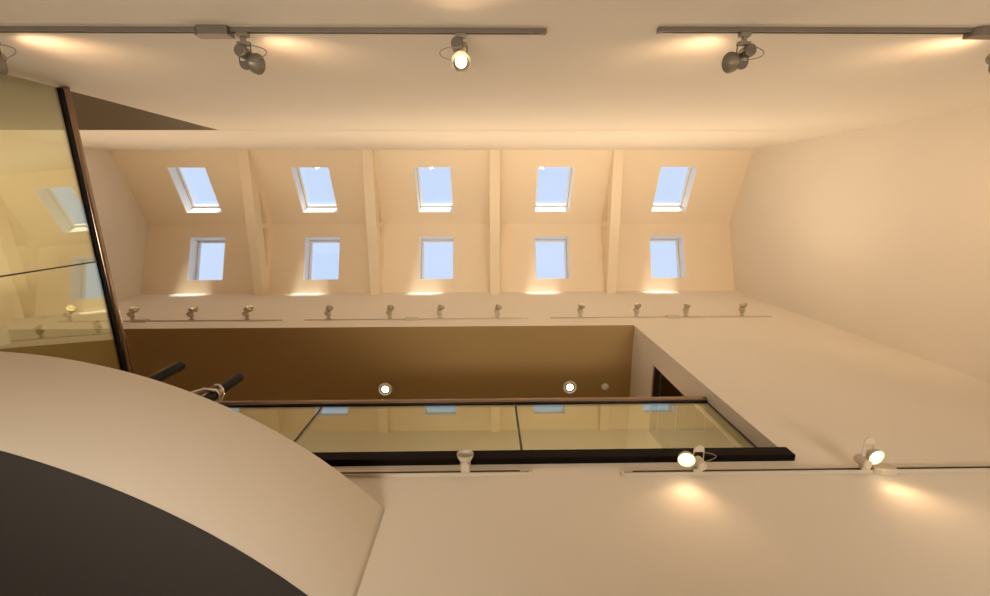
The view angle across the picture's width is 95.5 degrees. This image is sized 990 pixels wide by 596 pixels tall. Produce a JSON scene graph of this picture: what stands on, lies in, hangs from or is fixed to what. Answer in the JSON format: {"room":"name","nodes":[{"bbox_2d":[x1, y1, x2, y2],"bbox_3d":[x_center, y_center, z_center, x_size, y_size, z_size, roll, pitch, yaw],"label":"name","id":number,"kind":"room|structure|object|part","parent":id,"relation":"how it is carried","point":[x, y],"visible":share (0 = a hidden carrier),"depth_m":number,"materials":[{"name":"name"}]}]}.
{"room":"museum","nodes":[
{"label":"museum","id":0,"kind":"room"},
{"bbox_2d":[0,135,146,331],"bbox_3d":[-7.086,-0.354,3.788,0.200,11.000,2.730,0,-78,-1],"label":"wall","id":1,"kind":"structure","parent":0,"point":[43,223],"depth_m":7.21,"materials":[{"name":"paint"}]},
{"bbox_2d":[0,74,215,129],"bbox_3d":[-4.857,-3.515,5.776,4.760,0.200,2.599,0,-78,-1],"label":"ceiling","id":2,"kind":"structure","parent":0,"point":[25,104],"depth_m":5.90,"materials":[{"name":"beige paint"}]},
{"bbox_2d":[0,325,734,451],"bbox_3d":[-2.144,2.071,7.028,14.560,0.200,3.399,0,-78,-1],"label":"ceiling","id":3,"kind":"structure","parent":0,"point":[441,362],"depth_m":6.75,"materials":[{"name":"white paint"}]},
{"bbox_2d":[378,383,391,395],"bbox_3d":[-1.653,1.377,6.774,0.210,0.022,0.210,0,-78,-1],"label":"recessed light","id":4,"kind":"object","parent":3,"relation":"in","point":[385,389],"visible":1,"depth_m":6.77,"materials":[{"name":"white paint"}]},
{"bbox_3d":[-1.654,1.377,6.778,0.107,0.004,0.107,5,-78,-2],"label":"bulb","id":5,"kind":"part","parent":4,"relation":"part of","materials":[{"name":"beige glass"}]},
{"bbox_2d":[563,381,576,393],"bbox_3d":[1.136,1.356,6.819,0.210,0.022,0.210,0,-78,-1],"label":"recessed light","id":6,"kind":"object","parent":3,"relation":"in","point":[569,387],"visible":1,"depth_m":6.82,"materials":[{"name":"white paint"}]},
{"bbox_3d":[1.136,1.355,6.823,0.107,0.004,0.107,-6,-78,0],"label":"bulb","id":7,"kind":"part","parent":6,"relation":"part of","materials":[{"name":"beige glass"}]},
{"bbox_2d":[601,383,608,389],"bbox_3d":[1.671,1.349,6.819,0.110,0.036,0.110,0,-78,-1],"label":"smoke detector","id":8,"kind":"object","parent":3,"relation":"attached to","point":[605,386],"visible":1,"depth_m":6.82,"materials":[{"name":"white paint"}]},
{"bbox_2d":[674,404,705,431],"bbox_3d":[3.027,1.847,6.959,0.480,0.020,0.480,0,-78,-1],"label":"ceiling vent","id":9,"kind":"object","parent":3,"relation":"in","point":[678,406],"visible":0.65,"depth_m":6.97,"materials":[{"name":"beige"}]},
{"bbox_2d":[111,150,753,224],"bbox_3d":[-1.101,-2.319,8.915,12.360,1.010,1.702,0,-78,-1],"label":"ceiling","id":10,"kind":"structure","parent":0,"point":[720,174],"depth_m":8.76,"materials":[{"name":"paint"}]},
{"bbox_2d":[167,167,221,212],"bbox_3d":[-5.840,-2.171,8.885,0.718,0.632,0.975,0,-78,-1],"label":"window","id":11,"kind":"structure","parent":10,"relation":"attached to","point":[176,174],"depth_m":8.97,"materials":[{"name":"white paint"}]},
{"bbox_3d":[-5.843,-2.246,8.989,0.670,0.050,0.892,0,-54,-1],"label":"sash","id":12,"kind":"part","parent":11,"relation":"part of","materials":[{"name":"white paint"}]},
{"bbox_2d":[237,150,272,294],"bbox_3d":[-4.636,-1.455,8.868,0.190,0.670,2.730,0,-78,-1],"label":"roof truss","id":13,"kind":"object","parent":10,"relation":"attached to","point":[259,227],"visible":0.93,"depth_m":8.65,"materials":[{"name":"paint"}]},
{"bbox_3d":[-4.638,-1.457,8.996,0.152,0.420,0.100,0,-78,-1],"label":"king post","id":14,"kind":"part","parent":13,"relation":"part of","materials":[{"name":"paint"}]},
{"bbox_2d":[291,167,337,212],"bbox_3d":[-3.521,-2.186,8.924,0.718,0.632,0.975,0,-78,-1],"label":"window","id":15,"kind":"structure","parent":10,"relation":"attached to","point":[306,207],"depth_m":9.08,"materials":[{"name":"white paint"}]},
{"bbox_3d":[-3.523,-2.260,9.027,0.670,0.050,0.892,0,-54,-1],"label":"sash","id":16,"kind":"part","parent":15,"relation":"part of","materials":[{"name":"white paint"}]},
{"bbox_2d":[362,150,383,294],"bbox_3d":[-2.366,-1.469,8.906,0.190,0.670,2.730,0,-78,-1],"label":"roof truss","id":17,"kind":"object","parent":10,"relation":"attached to","point":[374,221],"visible":0.92,"depth_m":8.63,"materials":[{"name":"paint"}]},
{"bbox_2d":[414,167,453,211],"bbox_3d":[-1.191,-2.200,8.962,0.718,0.632,0.975,0,-78,-1],"label":"window","id":18,"kind":"structure","parent":10,"relation":"attached to","point":[421,207],"depth_m":9.17,"materials":[{"name":"white paint"}]},
{"bbox_2d":[489,150,499,293],"bbox_3d":[-0.010,-1.483,8.944,0.190,0.670,2.730,0,-78,-1],"label":"roof truss","id":19,"kind":"object","parent":10,"relation":"attached to","point":[494,155],"visible":1,"depth_m":8.61,"materials":[{"name":"paint"}]},
{"bbox_2d":[535,167,574,211],"bbox_3d":[1.163,-2.214,9.001,0.718,0.632,0.975,0,-78,-1],"label":"window","id":20,"kind":"structure","parent":10,"relation":"attached to","point":[565,207],"depth_m":9.19,"materials":[{"name":"white paint"}]},
{"bbox_2d":[602,150,623,292],"bbox_3d":[2.303,-1.497,8.983,0.190,0.670,2.730,0,-78,-1],"label":"roof truss","id":21,"kind":"object","parent":10,"relation":"attached to","point":[610,224],"visible":0.94,"depth_m":8.71,"materials":[{"name":"paint"}]},
{"bbox_2d":[651,166,697,211],"bbox_3d":[3.543,-2.228,9.040,0.718,0.632,0.975,0,-78,-1],"label":"window","id":22,"kind":"structure","parent":10,"relation":"attached to","point":[681,206],"depth_m":9.19,"materials":[{"name":"white paint"}]},
{"bbox_3d":[3.541,-2.302,9.144,0.670,0.050,0.892,0,-54,-1],"label":"sash","id":23,"kind":"part","parent":22,"relation":"part of","materials":[{"name":"white paint"}]},
{"bbox_2d":[141,223,734,293],"bbox_3d":[-1.098,-0.700,9.328,12.360,0.870,1.639,0,-78,-1],"label":"ceiling","id":24,"kind":"structure","parent":0,"point":[707,246],"depth_m":9.17,"materials":[{"name":"paint"}]},
{"bbox_2d":[187,237,225,280],"bbox_3d":[-5.838,-0.775,9.241,0.718,0.569,0.939,0,-78,-1],"label":"window","id":25,"kind":"structure","parent":24,"relation":"attached to","point":[195,246],"depth_m":9.26,"materials":[{"name":"white paint"}]},
{"bbox_3d":[-5.840,-0.759,9.358,0.718,0.045,0.896,0,-98,-1],"label":"frame","id":26,"kind":"part","parent":25,"relation":"part of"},
{"bbox_3d":[-5.840,-0.758,9.367,0.670,0.050,0.848,0,-98,-1],"label":"sash","id":27,"kind":"part","parent":25,"relation":"part of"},
{"bbox_2d":[303,237,339,279],"bbox_3d":[-3.518,-0.789,9.279,0.718,0.569,0.938,0,-78,-1],"label":"window","id":28,"kind":"structure","parent":24,"relation":"attached to","point":[308,251],"depth_m":9.32,"materials":[{"name":"white paint"}]},
{"bbox_2d":[419,236,454,278],"bbox_3d":[-1.188,-0.803,9.317,0.718,0.569,0.939,0,-78,-1],"label":"window","id":29,"kind":"structure","parent":24,"relation":"attached to","point":[422,239],"depth_m":9.39,"materials":[{"name":"white paint"}]},
{"bbox_3d":[-1.190,-0.787,9.435,0.718,0.045,0.896,0,-98,-1],"label":"frame","id":30,"kind":"part","parent":29,"relation":"part of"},
{"bbox_2d":[534,236,569,278],"bbox_3d":[1.166,-0.817,9.356,0.718,0.569,0.939,0,-78,-1],"label":"window","id":31,"kind":"structure","parent":24,"relation":"attached to","point":[565,239],"depth_m":9.42,"materials":[{"name":"white paint"}]},
{"bbox_2d":[649,235,685,277],"bbox_3d":[3.546,-0.832,9.395,0.718,0.569,0.938,0,-78,-1],"label":"window","id":32,"kind":"structure","parent":24,"relation":"attached to","point":[678,239],"depth_m":9.44,"materials":[{"name":"white paint"}]},
{"bbox_3d":[3.544,-0.816,9.513,0.718,0.045,0.896,0,-98,-1],"label":"frame","id":33,"kind":"part","parent":32,"relation":"part of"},
{"bbox_2d":[0,291,989,595],"bbox_3d":[-0.999,1.090,3.972,12.360,10.540,0.200,0,-78,-1],"label":"wall","id":34,"kind":"structure","parent":0,"point":[816,390],"depth_m":2.92,"materials":[{"name":"paint"}]},
{"bbox_2d":[57,319,281,321],"bbox_3d":[-4.993,0.344,6.914,3.410,0.084,0.038,0,-78,-1],"label":"track","id":35,"kind":"object","parent":34,"relation":"attached to","point":[134,320],"visible":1,"depth_m":6.92,"materials":[{"name":"white metal"}]},
{"bbox_2d":[63,307,76,320],"bbox_3d":[-6.506,0.244,6.883,0.129,0.125,0.214,25,-79,-6],"label":"track spotlight","id":36,"kind":"object","parent":35,"relation":"attached to","point":[70,310],"visible":1,"depth_m":6.87,"materials":[{"name":"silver metal"}]},
{"bbox_2d":[126,307,139,319],"bbox_3d":[-5.556,0.238,6.899,0.129,0.125,0.215,25,-79,-6],"label":"track spotlight","id":37,"kind":"object","parent":35,"relation":"attached to","point":[133,310],"visible":1,"depth_m":6.88,"materials":[{"name":"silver metal"}]},
{"bbox_3d":[-4.993,0.353,6.924,3.360,0.018,0.016,0,-78,-1],"label":"rail","id":38,"kind":"part","parent":35,"relation":"part of","materials":[{"name":"white metal"}]},
{"bbox_2d":[186,306,197,319],"bbox_3d":[-4.635,0.235,6.915,0.146,0.125,0.200,0,-78,-1],"label":"track spotlight","id":39,"kind":"object","parent":35,"relation":"attached to","point":[190,313],"visible":1,"depth_m":6.89,"materials":[{"name":"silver metal"}]},
{"bbox_2d":[242,306,253,319],"bbox_3d":[-3.816,0.227,6.928,0.129,0.125,0.215,25,-79,-6],"label":"track spotlight","id":40,"kind":"object","parent":35,"relation":"attached to","point":[248,308],"visible":1,"depth_m":6.91,"materials":[{"name":"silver metal"}]},
{"bbox_2d":[0,352,384,595],"bbox_3d":[-2.892,0.894,2.180,4.490,0.754,1.086,0,-78,-1],"label":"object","id":41,"kind":"structure","parent":34,"relation":"attached to","point":[114,482],"depth_m":1.95,"materials":[{"name":"paint"}]},
{"bbox_2d":[147,361,185,381],"bbox_3d":[-2.214,0.617,2.552,0.070,1.315,0.070,0,-78,-1],"label":"post","id":42,"kind":"object","parent":41,"relation":"on","point":[179,366],"visible":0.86,"depth_m":3.04,"materials":[{"name":"black metal"}]},
{"bbox_2d":[191,373,243,402],"bbox_3d":[-1.928,0.723,2.590,0.320,1.335,0.142,-14,-78,2],"label":"post","id":43,"kind":"object","parent":41,"relation":"on","point":[216,394],"visible":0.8,"depth_m":2.95,"materials":[{"name":"black metal"}]},
{"bbox_3d":[-1.905,0.607,2.845,0.193,0.147,0.042,-4,-78,0],"label":"bracket arm","id":44,"kind":"part","parent":43,"relation":"part of","materials":[{"name":"silver metal"}]},
{"bbox_2d":[304,317,527,320],"bbox_3d":[-1.213,0.321,6.976,3.470,0.084,0.038,0,-78,-1],"label":"track","id":45,"kind":"object","parent":34,"relation":"attached to","point":[406,318],"visible":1,"depth_m":6.97,"materials":[{"name":"white metal"}]},
{"bbox_2d":[324,305,332,318],"bbox_3d":[-2.566,0.225,6.949,0.112,0.125,0.204,11,-78,-3],"label":"track spotlight","id":46,"kind":"object","parent":45,"relation":"attached to","point":[329,308],"visible":1,"depth_m":6.94,"materials":[{"name":"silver metal"}]},
{"bbox_2d":[386,305,394,318],"bbox_3d":[-1.626,0.219,6.965,0.112,0.125,0.204,11,-78,-3],"label":"track spotlight","id":47,"kind":"object","parent":45,"relation":"attached to","point":[390,308],"visible":1,"depth_m":6.95,"materials":[{"name":"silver metal"}]},
{"bbox_2d":[437,304,444,317],"bbox_3d":[-0.846,0.215,6.978,0.112,0.125,0.204,11,-78,-3],"label":"track spotlight","id":48,"kind":"object","parent":45,"relation":"attached to","point":[440,307],"visible":1,"depth_m":6.95,"materials":[{"name":"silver metal"}]},
{"bbox_2d":[494,304,501,317],"bbox_3d":[0.045,0.210,6.992,0.112,0.125,0.203,11,-78,-3],"label":"track spotlight","id":49,"kind":"object","parent":45,"relation":"attached to","point":[498,307],"visible":1,"depth_m":6.98,"materials":[{"name":"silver metal"}]},
{"bbox_2d":[340,469,532,477],"bbox_3d":[-0.708,1.179,3.016,1.920,0.036,0.026,0,-78,-1],"label":"track","id":50,"kind":"object","parent":34,"relation":"attached to","point":[518,472],"visible":0.59,"depth_m":3.01,"materials":[{"name":"white metal"}]},
{"bbox_2d":[457,449,473,472],"bbox_3d":[-0.198,1.099,3.009,0.112,0.112,0.136,0,-78,-1],"label":"track spotlight","id":51,"kind":"object","parent":50,"relation":"attached to","point":[465,456],"visible":1,"depth_m":2.98,"materials":[{"name":"beige paint"}]},
{"bbox_2d":[311,447,794,465],"bbox_3d":[-2.413,1.221,3.169,9.065,0.108,0.208,0,-78,-1],"label":"railing base","id":52,"kind":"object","parent":34,"relation":"attached to","point":[737,454],"depth_m":3.17,"materials":[{"name":"black metal"}]},
{"bbox_2d":[219,396,756,449],"bbox_3d":[-1.631,1.151,3.839,7.450,1.197,0.074,0,-78,-1],"label":"glass balustrade","id":53,"kind":"object","parent":52,"relation":"on","point":[585,401],"visible":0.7,"depth_m":4.37,"materials":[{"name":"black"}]},
{"bbox_3d":[-1.641,1.032,4.388,7.450,0.074,0.074,0,-78,-1],"label":"handrail","id":54,"kind":"part","parent":53,"relation":"part of","materials":[{"name":"brown metal"}]},
{"bbox_2d":[550,315,771,318],"bbox_3d":[2.611,0.293,7.059,3.500,0.084,0.038,0,-78,-1],"label":"track","id":55,"kind":"object","parent":34,"relation":"attached to","point":[666,316],"visible":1,"depth_m":7.06,"materials":[{"name":"white metal"}]},
{"bbox_2d":[577,304,584,316],"bbox_3d":[1.346,0.199,7.034,0.112,0.125,0.200,8,-78,-3],"label":"track spotlight","id":56,"kind":"object","parent":55,"relation":"attached to","point":[581,306],"visible":1,"depth_m":7.01,"materials":[{"name":"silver metal"}]},
{"bbox_2d":[633,303,640,316],"bbox_3d":[2.228,0.189,7.047,0.116,0.125,0.200,0,-78,-1],"label":"track spotlight","id":57,"kind":"object","parent":55,"relation":"attached to","point":[637,306],"visible":1,"depth_m":7.03,"materials":[{"name":"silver metal"}]},
{"bbox_2d":[683,303,690,315],"bbox_3d":[3.006,0.189,7.061,0.112,0.125,0.200,9,-78,-3],"label":"track spotlight","id":58,"kind":"object","parent":55,"relation":"attached to","point":[686,305],"visible":1,"depth_m":7.04,"materials":[{"name":"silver metal"}]},
{"bbox_2d":[739,302,746,315],"bbox_3d":[3.898,0.177,7.074,0.115,0.125,0.205,0,-78,-1],"label":"track spotlight","id":59,"kind":"object","parent":55,"relation":"attached to","point":[743,305],"visible":1,"depth_m":7.06,"materials":[{"name":"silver metal"}]},
{"bbox_2d":[620,463,989,475],"bbox_3d":[2.862,1.155,3.042,4.040,0.084,0.046,0,-78,-1],"label":"track","id":60,"kind":"object","parent":34,"relation":"attached to","point":[882,469],"visible":0.88,"depth_m":3.03,"materials":[{"name":"white metal"}]},
{"bbox_2d":[677,445,715,471],"bbox_3d":[1.336,1.067,2.996,0.237,0.095,0.186,34,-81,-8],"label":"track spotlight","id":61,"kind":"object","parent":60,"relation":"attached to","point":[685,458],"visible":1,"depth_m":2.98,"materials":[{"name":"beige paint"}]},
{"bbox_3d":[1.265,1.065,2.979,0.061,0.056,0.063,0,-78,-1],"label":"bulb","id":62,"kind":"part","parent":61,"relation":"part of","materials":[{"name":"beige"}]},
{"bbox_3d":[1.357,1.000,2.990,0.066,0.012,0.042,0,-78,-1],"label":"plate","id":63,"kind":"part","parent":61,"relation":"part of","materials":[{"name":"beige paint"}]},
{"bbox_2d":[854,437,884,469],"bbox_3d":[2.514,1.041,3.013,0.150,0.093,0.234,0,-78,-1],"label":"track spotlight","id":64,"kind":"object","parent":60,"relation":"attached to","point":[873,456],"visible":1,"depth_m":3.00,"materials":[{"name":"beige paint"}]},
{"bbox_3d":[2.497,0.950,2.999,0.066,0.012,0.042,0,-78,-1],"label":"plate","id":65,"kind":"part","parent":64,"relation":"part of","materials":[{"name":"beige paint"}]},
{"bbox_3d":[2.533,1.057,3.000,0.064,0.054,0.064,0,-78,-1],"label":"bulb","id":66,"kind":"part","parent":64,"relation":"part of","materials":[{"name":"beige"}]},
{"bbox_2d":[0,0,989,149],"bbox_3d":[-1.005,-1.762,3.296,12.360,10.420,0.200,0,-78,-1],"label":"wall","id":67,"kind":"structure","parent":0,"point":[601,76],"depth_m":3.31,"materials":[{"name":"paint"}]},
{"bbox_2d":[0,24,546,38],"bbox_3d":[-2.344,-1.449,2.446,5.260,0.084,0.046,0,-78,-1],"label":"track","id":68,"kind":"object","parent":67,"relation":"attached to","point":[201,31],"visible":1,"depth_m":2.46,"materials":[{"name":"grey metal"}]},
{"bbox_2d":[0,42,16,74],"bbox_3d":[-2.714,-1.342,2.464,0.172,0.093,0.212,0,-78,-1],"label":"track spotlight","id":69,"kind":"object","parent":68,"relation":"attached to","point":[3,59],"visible":1,"depth_m":2.47,"materials":[{"name":"grey metal"}]},
{"bbox_2d":[234,32,266,74],"bbox_3d":[-1.343,-1.357,2.494,0.159,0.110,0.203,0,-78,-1],"label":"track spotlight","id":70,"kind":"object","parent":68,"relation":"attached to","point":[255,62],"visible":1,"depth_m":2.48,"materials":[{"name":"grey metal"}]},
{"bbox_3d":[-1.385,-1.412,2.479,0.070,0.028,0.044,0,-78,-1],"label":"stem","id":71,"kind":"part","parent":70,"relation":"part of","materials":[{"name":"grey metal"}]},
{"bbox_3d":[-1.384,-1.295,2.505,0.066,0.012,0.042,0,-78,-1],"label":"plate","id":72,"kind":"part","parent":70,"relation":"part of","materials":[{"name":"brown"}]},
{"bbox_3d":[-2.345,-1.462,2.452,5.210,0.033,0.024,0,-78,-1],"label":"rail","id":73,"kind":"part","parent":68,"relation":"part of","materials":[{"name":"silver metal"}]},
{"bbox_2d":[439,33,470,72],"bbox_3d":[-0.190,-1.363,2.506,0.182,0.096,0.182,-44,-81,8],"label":"track spotlight","id":74,"kind":"object","parent":68,"relation":"attached to","point":[460,60],"visible":1,"depth_m":2.49,"materials":[{"name":"grey metal"}]},
{"bbox_3d":[-0.189,-1.315,2.509,0.064,0.055,0.062,0,-78,-1],"label":"bulb","id":75,"kind":"part","parent":74,"relation":"part of","materials":[{"name":"beige glass"}]},
{"bbox_2d":[657,25,989,39],"bbox_3d":[2.885,-1.475,2.503,3.980,0.084,0.046,0,-78,-1],"label":"track","id":76,"kind":"object","parent":67,"relation":"attached to","point":[981,32],"visible":1,"depth_m":2.48,"materials":[{"name":"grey metal"}]},
{"bbox_2d":[722,32,763,73],"bbox_3d":[1.371,-1.358,2.511,0.182,0.110,0.213,44,-82,-9],"label":"track spotlight","id":77,"kind":"object","parent":76,"relation":"attached to","point":[732,61],"visible":1,"depth_m":2.50,"materials":[{"name":"grey metal"}]},
{"bbox_3d":[1.381,-1.306,2.521,0.066,0.012,0.042,0,-78,-1],"label":"plate","id":78,"kind":"part","parent":77,"relation":"part of","materials":[{"name":"brown"}]},
{"bbox_3d":[1.381,-1.423,2.496,0.070,0.028,0.044,0,-78,-1],"label":"stem","id":79,"kind":"part","parent":77,"relation":"part of","materials":[{"name":"grey metal"}]},
{"bbox_3d":[2.885,-1.487,2.509,3.930,0.033,0.024,0,-78,-1],"label":"rail","id":80,"kind":"part","parent":76,"relation":"part of","materials":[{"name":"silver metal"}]},
{"bbox_2d":[985,54,989,73],"bbox_3d":[2.872,-1.375,2.526,0.160,0.093,0.202,0,-78,-1],"label":"track spotlight","id":81,"kind":"object","parent":76,"relation":"attached to","point":[987,59],"visible":1,"depth_m":2.56,"materials":[{"name":"grey metal"}]},
{"bbox_2d":[626,339,747,448],"bbox_3d":[2.147,2.427,5.324,0.120,3.430,3.000,0,-78,-1],"label":"wall","id":82,"kind":"structure","parent":0,"point":[639,436],"depth_m":6.19,"materials":[{"name":"paint"}]},
{"bbox_2d":[649,366,735,447],"bbox_3d":[2.152,1.610,4.723,0.080,2.600,0.950,0,-78,-1],"label":"door frame","id":83,"kind":"structure","parent":82,"relation":"attached to","point":[657,374],"depth_m":5.93,"materials":[{"name":"brown"}]},
{"bbox_2d":[729,105,989,382],"bbox_3d":[5.072,-0.427,3.988,0.200,11.000,2.730,0,-78,-1],"label":"wall","id":84,"kind":"structure","parent":0,"point":[880,234],"depth_m":5.70,"materials":[{"name":"paint"}]},
{"bbox_3d":[-5.220,-1.306,2.490,3.500,0.280,5.130,0,-78,-1],"label":"floor","id":85,"kind":"structure","parent":0,"visible":0},
{"bbox_2d":[0,86,133,373],"bbox_3d":[-3.488,-0.293,3.470,0.068,1.149,2.723,-2,-78,0],"label":"glass balustrade","id":86,"kind":"object","parent":85,"relation":"on","point":[64,97],"visible":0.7,"depth_m":3.90,"materials":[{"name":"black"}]},
{"bbox_3d":[-3.497,-0.407,3.999,0.068,0.068,2.723,-2,-78,0],"label":"handrail","id":87,"kind":"part","parent":86,"relation":"part of","materials":[{"name":"brown metal"}]}
]}

